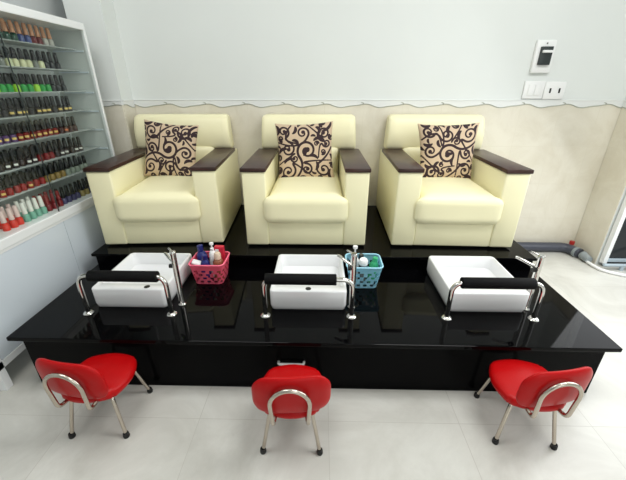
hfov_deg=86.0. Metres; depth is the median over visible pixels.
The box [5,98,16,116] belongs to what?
bottle
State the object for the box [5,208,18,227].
bottle
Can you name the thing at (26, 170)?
bottle
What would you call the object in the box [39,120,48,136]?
bottle
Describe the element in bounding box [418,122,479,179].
cushion
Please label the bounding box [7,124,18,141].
bottle
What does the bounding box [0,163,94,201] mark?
shelf
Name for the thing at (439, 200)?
seat cushion
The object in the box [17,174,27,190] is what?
bottle
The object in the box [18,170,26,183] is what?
bottle
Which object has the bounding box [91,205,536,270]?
step
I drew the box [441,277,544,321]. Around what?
bar
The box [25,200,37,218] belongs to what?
bottle
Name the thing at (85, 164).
bottle
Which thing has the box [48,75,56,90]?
bottle
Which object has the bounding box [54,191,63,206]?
bottle
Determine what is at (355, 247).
pump bottle
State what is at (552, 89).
wall socket
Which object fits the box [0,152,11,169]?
bottle
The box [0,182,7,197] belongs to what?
bottle
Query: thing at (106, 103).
trim
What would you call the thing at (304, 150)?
cushion
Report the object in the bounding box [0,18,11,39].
bottle
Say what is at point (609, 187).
wall
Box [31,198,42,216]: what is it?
bottle
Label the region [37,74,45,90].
bottle
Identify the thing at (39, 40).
bottle
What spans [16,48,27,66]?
bottle
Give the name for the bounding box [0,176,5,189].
bottle
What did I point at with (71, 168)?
bottle
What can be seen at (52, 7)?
wall
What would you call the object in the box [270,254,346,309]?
basin
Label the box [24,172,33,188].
bottle
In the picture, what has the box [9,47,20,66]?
bottle
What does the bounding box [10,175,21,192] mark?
bottle
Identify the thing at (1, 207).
bottle
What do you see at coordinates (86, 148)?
shelf
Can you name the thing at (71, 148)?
bottle
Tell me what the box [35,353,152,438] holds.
chair
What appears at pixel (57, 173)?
bottle
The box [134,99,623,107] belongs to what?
trim
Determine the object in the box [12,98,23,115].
bottle
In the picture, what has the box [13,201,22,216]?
bottle
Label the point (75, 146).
bottle
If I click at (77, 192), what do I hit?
bottle
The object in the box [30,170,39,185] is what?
bottle
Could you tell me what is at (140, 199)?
seat cushion
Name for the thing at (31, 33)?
bottle
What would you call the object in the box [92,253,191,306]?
basin
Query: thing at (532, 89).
switch plate
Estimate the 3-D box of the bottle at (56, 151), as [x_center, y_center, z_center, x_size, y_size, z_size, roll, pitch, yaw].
[-1.736,-0.613,2.266,0.035,0.099,0.034,11,27,23]
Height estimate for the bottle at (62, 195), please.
0.096 m
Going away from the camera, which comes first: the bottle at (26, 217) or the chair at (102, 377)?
the chair at (102, 377)
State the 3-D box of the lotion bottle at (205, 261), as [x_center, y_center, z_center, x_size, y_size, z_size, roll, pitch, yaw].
[-0.677,0.174,2.115,0.062,0.186,0.056,16,29,32]
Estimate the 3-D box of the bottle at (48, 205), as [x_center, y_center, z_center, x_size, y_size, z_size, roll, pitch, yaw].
[-1.695,-0.237,2.142,0.036,0.104,0.034,16,29,31]
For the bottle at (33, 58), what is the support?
on the display cabinet
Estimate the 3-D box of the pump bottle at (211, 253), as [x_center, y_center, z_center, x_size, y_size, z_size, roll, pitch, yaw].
[-0.640,0.123,2.160,0.045,0.238,0.045,1,25,1]
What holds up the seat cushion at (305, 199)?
on the armchair at (305, 209)
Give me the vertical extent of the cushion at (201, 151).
0.300 m
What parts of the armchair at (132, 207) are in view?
arm, arm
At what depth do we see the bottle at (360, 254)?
2.12 m
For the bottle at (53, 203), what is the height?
0.104 m
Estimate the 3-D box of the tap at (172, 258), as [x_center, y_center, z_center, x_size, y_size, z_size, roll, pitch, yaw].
[-0.786,0.201,1.876,0.136,0.344,0.049,18,30,34]
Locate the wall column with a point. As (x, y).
(98, 17)
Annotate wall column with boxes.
[62,0,132,99]
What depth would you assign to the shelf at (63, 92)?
2.27 m
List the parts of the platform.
access panel, handle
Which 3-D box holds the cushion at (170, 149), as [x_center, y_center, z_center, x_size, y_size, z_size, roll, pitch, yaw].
[-1.106,-0.690,2.609,0.460,0.459,0.155,2,25,4]
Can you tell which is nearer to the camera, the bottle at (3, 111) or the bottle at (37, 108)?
the bottle at (3, 111)
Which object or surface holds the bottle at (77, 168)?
on the display cabinet
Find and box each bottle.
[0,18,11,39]
[0,53,5,65]
[0,76,7,91]
[0,98,9,117]
[0,125,10,143]
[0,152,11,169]
[0,162,4,171]
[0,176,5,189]
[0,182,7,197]
[0,206,8,222]
[0,211,11,231]
[2,46,13,65]
[2,73,14,91]
[2,149,10,163]
[2,178,14,195]
[4,174,13,190]
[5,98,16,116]
[5,204,14,217]
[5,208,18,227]
[7,20,18,40]
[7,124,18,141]
[8,150,19,167]
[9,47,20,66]
[10,73,21,91]
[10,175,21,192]
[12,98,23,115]
[12,205,24,224]
[13,123,24,140]
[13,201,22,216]
[14,21,24,41]
[15,149,25,165]
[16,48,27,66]
[17,73,28,91]
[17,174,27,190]
[18,98,28,115]
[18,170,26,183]
[19,199,28,212]
[19,202,31,221]
[20,122,30,139]
[21,23,31,42]
[22,148,32,164]
[23,49,33,66]
[24,74,34,91]
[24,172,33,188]
[25,97,35,114]
[25,169,32,180]
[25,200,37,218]
[27,24,37,43]
[27,122,36,138]
[28,146,38,162]
[29,50,39,67]
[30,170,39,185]
[31,74,40,91]
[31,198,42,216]
[32,97,42,113]
[33,25,43,44]
[33,121,42,137]
[34,145,44,160]
[35,50,45,67]
[36,168,45,183]
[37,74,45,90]
[37,196,47,213]
[38,97,47,113]
[39,27,48,44]
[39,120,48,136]
[41,51,50,68]
[41,144,49,159]
[41,166,50,181]
[43,74,51,90]
[43,97,52,112]
[43,195,52,210]
[44,119,53,135]
[45,28,54,45]
[46,52,55,68]
[46,143,54,158]
[47,165,55,179]
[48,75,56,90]
[49,96,57,112]
[49,193,58,208]
[50,119,58,134]
[52,53,60,68]
[52,141,60,156]
[52,163,61,178]
[53,75,61,90]
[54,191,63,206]
[55,96,63,111]
[56,118,64,133]
[57,140,65,155]
[58,75,66,90]
[58,162,66,176]
[59,190,67,203]
[60,96,68,111]
[61,117,69,132]
[61,139,69,153]
[63,160,70,174]
[64,96,72,110]
[64,188,71,201]
[66,117,73,131]
[67,138,75,152]
[68,159,75,172]
[69,186,76,199]
[70,116,77,130]
[72,137,79,151]
[72,158,79,171]
[73,184,80,197]
[76,137,83,150]
[77,156,83,169]
[78,182,85,195]
[81,155,87,167]
[83,181,89,193]
[196,244,211,275]
[201,254,210,281]
[209,242,214,276]
[350,245,358,278]
[358,253,363,278]
[366,256,377,282]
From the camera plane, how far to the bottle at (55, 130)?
2.24 m
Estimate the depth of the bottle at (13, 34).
1.93 m
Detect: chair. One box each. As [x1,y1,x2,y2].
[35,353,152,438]
[251,364,330,455]
[474,359,592,450]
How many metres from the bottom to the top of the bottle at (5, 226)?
0.112 m
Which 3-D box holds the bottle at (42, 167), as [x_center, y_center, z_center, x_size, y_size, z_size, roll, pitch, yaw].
[-1.741,-0.429,2.188,0.035,0.099,0.034,15,28,29]
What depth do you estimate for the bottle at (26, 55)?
2.04 m
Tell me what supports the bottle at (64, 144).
on the display cabinet
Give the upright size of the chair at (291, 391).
0.474 m
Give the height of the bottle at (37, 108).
0.099 m
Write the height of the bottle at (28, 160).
0.099 m
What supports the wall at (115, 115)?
attached to the wall column
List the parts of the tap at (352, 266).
spout, post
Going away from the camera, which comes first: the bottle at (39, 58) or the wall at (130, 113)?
the bottle at (39, 58)
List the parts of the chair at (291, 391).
leg, backrest, seat, leg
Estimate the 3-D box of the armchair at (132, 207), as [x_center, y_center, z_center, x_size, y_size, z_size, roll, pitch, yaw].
[-1.076,-0.515,2.623,0.846,0.824,0.930,-1,25,-2]
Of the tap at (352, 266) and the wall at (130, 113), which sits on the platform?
the tap at (352, 266)
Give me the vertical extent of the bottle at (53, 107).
0.099 m
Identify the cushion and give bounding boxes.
[113,175,200,222]
[134,114,233,147]
[144,119,198,175]
[196,146,214,161]
[262,114,355,149]
[263,171,347,223]
[275,121,333,177]
[278,147,338,173]
[402,147,419,163]
[414,177,503,224]
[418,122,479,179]
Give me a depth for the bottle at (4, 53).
1.90 m
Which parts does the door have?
rail, glass pane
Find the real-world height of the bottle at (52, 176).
0.099 m
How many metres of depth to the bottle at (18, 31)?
1.98 m
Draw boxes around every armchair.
[82,114,241,243]
[239,114,370,244]
[376,114,533,246]
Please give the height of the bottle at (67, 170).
0.099 m
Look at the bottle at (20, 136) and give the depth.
1.98 m
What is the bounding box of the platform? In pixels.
[6,265,622,392]
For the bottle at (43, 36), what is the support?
on the display cabinet
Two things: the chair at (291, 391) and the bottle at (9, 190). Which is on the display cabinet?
the bottle at (9, 190)
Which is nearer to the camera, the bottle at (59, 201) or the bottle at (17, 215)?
the bottle at (17, 215)
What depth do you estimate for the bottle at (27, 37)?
2.02 m
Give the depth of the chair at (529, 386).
1.37 m
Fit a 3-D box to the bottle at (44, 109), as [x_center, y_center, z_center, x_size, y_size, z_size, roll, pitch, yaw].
[-1.734,-0.863,2.152,0.036,0.099,0.034,16,29,31]
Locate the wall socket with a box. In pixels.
[541,81,566,98]
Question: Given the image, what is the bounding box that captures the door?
[599,195,625,263]
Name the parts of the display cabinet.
leg, sliding panel, panel, frame, post, panel, sliding panel, post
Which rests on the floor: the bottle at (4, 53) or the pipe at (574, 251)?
the pipe at (574, 251)
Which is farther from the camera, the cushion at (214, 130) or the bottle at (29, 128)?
the cushion at (214, 130)
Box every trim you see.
[102,100,122,106]
[122,99,134,107]
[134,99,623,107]
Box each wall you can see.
[0,0,66,18]
[104,105,131,155]
[113,0,625,243]
[123,105,137,148]
[574,97,625,263]
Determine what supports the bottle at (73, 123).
on the display cabinet
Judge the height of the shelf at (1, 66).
0.006 m
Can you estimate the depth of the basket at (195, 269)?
2.08 m
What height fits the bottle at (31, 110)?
0.099 m
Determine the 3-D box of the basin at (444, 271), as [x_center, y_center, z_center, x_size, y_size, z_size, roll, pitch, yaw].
[0.963,0.252,2.028,0.424,0.124,0.449,1,25,1]
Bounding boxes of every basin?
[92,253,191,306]
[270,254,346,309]
[427,256,529,311]
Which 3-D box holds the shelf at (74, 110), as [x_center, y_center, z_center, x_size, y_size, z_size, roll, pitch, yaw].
[-1.793,-0.696,1.914,0.165,0.006,1.432,1,25,1]
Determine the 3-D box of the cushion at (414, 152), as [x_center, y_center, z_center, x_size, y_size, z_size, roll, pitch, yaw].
[1.005,-0.668,2.892,0.516,0.300,0.213,1,25,2]
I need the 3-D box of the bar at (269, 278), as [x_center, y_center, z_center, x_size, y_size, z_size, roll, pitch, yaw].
[-0.025,0.295,1.770,0.519,0.262,0.059,1,25,1]
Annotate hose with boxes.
[586,261,625,276]
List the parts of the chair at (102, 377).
leg, backrest, seat, leg, leg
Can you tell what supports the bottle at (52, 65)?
on the display cabinet
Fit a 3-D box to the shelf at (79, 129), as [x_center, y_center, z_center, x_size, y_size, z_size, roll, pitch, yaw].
[-1.793,-0.574,1.970,0.165,0.006,1.432,1,25,1]
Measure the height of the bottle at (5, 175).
0.099 m
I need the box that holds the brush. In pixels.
[359,257,367,282]
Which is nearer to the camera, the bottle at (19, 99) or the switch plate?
the bottle at (19, 99)
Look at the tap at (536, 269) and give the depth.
1.78 m
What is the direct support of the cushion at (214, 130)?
on the armchair at (132, 207)
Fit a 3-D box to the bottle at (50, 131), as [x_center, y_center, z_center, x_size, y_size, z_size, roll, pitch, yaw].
[-1.738,-0.739,2.205,0.036,0.099,0.034,11,27,23]
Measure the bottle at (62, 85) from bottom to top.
0.099 m
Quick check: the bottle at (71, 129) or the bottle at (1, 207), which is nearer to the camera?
the bottle at (1, 207)
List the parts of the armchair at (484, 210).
arm, arm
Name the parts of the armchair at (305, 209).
arm, arm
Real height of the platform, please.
0.345 m
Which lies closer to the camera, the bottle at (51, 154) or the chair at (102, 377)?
the chair at (102, 377)
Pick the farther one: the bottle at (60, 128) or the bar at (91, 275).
the bottle at (60, 128)
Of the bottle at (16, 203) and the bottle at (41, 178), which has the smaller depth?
the bottle at (16, 203)
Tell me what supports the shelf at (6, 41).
attached to the display cabinet
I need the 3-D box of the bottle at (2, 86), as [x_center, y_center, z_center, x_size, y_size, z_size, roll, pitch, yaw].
[-1.744,-0.879,1.873,0.035,0.099,0.034,22,32,39]
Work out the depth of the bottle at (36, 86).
2.09 m
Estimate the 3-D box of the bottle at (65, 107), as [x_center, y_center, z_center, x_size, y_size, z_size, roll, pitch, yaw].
[-1.728,-0.945,2.330,0.036,0.099,0.034,11,27,23]
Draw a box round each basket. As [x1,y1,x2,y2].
[188,251,229,283]
[345,253,383,287]
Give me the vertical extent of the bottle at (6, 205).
0.112 m
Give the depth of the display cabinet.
2.18 m
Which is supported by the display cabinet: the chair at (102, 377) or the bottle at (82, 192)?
the bottle at (82, 192)
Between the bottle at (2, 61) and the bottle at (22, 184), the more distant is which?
the bottle at (22, 184)
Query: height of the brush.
0.195 m
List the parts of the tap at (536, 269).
spout, post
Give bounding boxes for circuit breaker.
[529,40,556,72]
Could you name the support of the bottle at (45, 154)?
on the display cabinet
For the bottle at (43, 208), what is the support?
on the display cabinet
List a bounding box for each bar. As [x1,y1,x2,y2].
[76,270,176,316]
[191,259,200,264]
[261,273,355,319]
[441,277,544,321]
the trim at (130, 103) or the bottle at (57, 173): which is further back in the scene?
the trim at (130, 103)
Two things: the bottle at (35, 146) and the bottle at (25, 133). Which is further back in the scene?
the bottle at (35, 146)
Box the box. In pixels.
[214,245,226,273]
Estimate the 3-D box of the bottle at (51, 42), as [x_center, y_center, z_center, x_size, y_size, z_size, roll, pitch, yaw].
[-1.731,-1.330,2.204,0.035,0.104,0.034,13,28,26]
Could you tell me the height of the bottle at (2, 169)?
0.099 m
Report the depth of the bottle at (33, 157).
2.08 m
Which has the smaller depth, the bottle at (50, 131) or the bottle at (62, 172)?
the bottle at (50, 131)
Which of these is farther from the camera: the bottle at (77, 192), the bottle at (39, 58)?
the bottle at (77, 192)
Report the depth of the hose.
2.93 m
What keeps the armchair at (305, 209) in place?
on the step
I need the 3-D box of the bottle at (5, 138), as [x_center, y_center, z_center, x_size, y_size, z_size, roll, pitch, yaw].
[-1.742,-0.597,1.895,0.036,0.099,0.034,15,28,29]
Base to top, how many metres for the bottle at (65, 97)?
0.099 m
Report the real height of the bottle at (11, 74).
0.099 m
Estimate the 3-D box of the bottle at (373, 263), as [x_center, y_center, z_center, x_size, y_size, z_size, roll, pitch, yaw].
[0.374,0.184,2.110,0.070,0.173,0.057,1,25,1]
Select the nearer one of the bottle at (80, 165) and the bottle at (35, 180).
the bottle at (35, 180)
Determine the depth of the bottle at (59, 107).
2.28 m
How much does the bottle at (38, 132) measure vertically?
0.099 m
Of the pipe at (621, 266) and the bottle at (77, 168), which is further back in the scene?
the pipe at (621, 266)
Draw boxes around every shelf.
[0,38,75,49]
[0,65,79,70]
[0,91,85,93]
[0,109,90,119]
[0,128,95,146]
[0,146,99,174]
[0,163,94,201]
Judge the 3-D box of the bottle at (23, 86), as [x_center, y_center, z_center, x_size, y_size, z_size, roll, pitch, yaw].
[-1.737,-0.939,2.006,0.035,0.099,0.034,21,32,38]
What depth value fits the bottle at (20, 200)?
2.02 m
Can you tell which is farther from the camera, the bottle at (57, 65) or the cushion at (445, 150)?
the cushion at (445, 150)
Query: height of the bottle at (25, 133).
0.099 m
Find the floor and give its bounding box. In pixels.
[0,251,625,479]
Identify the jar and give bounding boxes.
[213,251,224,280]
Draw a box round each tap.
[164,247,185,305]
[337,250,356,307]
[515,251,545,310]
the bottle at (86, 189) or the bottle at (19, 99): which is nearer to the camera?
the bottle at (19, 99)
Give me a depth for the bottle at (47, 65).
2.17 m
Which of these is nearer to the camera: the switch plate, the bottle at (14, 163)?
the bottle at (14, 163)
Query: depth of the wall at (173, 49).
2.73 m
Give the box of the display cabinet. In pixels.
[0,1,114,390]
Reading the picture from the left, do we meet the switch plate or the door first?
the switch plate
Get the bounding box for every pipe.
[517,240,592,261]
[602,263,625,270]
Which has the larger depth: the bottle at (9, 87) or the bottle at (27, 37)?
the bottle at (27, 37)
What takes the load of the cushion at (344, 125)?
on the armchair at (305, 209)
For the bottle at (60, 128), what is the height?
0.099 m
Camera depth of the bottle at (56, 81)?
2.27 m
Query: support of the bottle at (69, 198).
on the display cabinet
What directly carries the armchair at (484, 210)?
on the step
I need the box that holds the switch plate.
[521,81,545,98]
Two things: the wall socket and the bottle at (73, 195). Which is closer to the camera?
the bottle at (73, 195)
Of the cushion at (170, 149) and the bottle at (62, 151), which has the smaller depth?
the bottle at (62, 151)
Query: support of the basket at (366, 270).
on the platform
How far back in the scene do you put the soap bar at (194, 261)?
2.08 m
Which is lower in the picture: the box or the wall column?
the box
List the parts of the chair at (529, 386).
leg, leg, seat, leg, backrest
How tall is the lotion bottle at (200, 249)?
0.216 m
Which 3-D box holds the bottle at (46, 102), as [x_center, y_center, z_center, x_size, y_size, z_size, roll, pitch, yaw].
[-1.737,-0.882,2.194,0.036,0.099,0.034,18,30,34]
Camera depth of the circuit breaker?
2.64 m
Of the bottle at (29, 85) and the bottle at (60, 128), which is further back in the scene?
the bottle at (60, 128)
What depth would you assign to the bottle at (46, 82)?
2.18 m
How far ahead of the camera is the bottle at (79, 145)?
2.48 m
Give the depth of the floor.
1.57 m
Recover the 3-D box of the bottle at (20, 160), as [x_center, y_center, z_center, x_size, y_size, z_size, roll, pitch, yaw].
[-1.745,-0.491,1.999,0.035,0.099,0.034,16,29,30]
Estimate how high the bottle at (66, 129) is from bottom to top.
0.099 m
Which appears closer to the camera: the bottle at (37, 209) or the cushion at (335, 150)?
the bottle at (37, 209)
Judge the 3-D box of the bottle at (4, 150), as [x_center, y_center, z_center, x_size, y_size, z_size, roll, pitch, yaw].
[-1.802,-0.482,1.979,0.035,0.099,0.034,21,32,38]

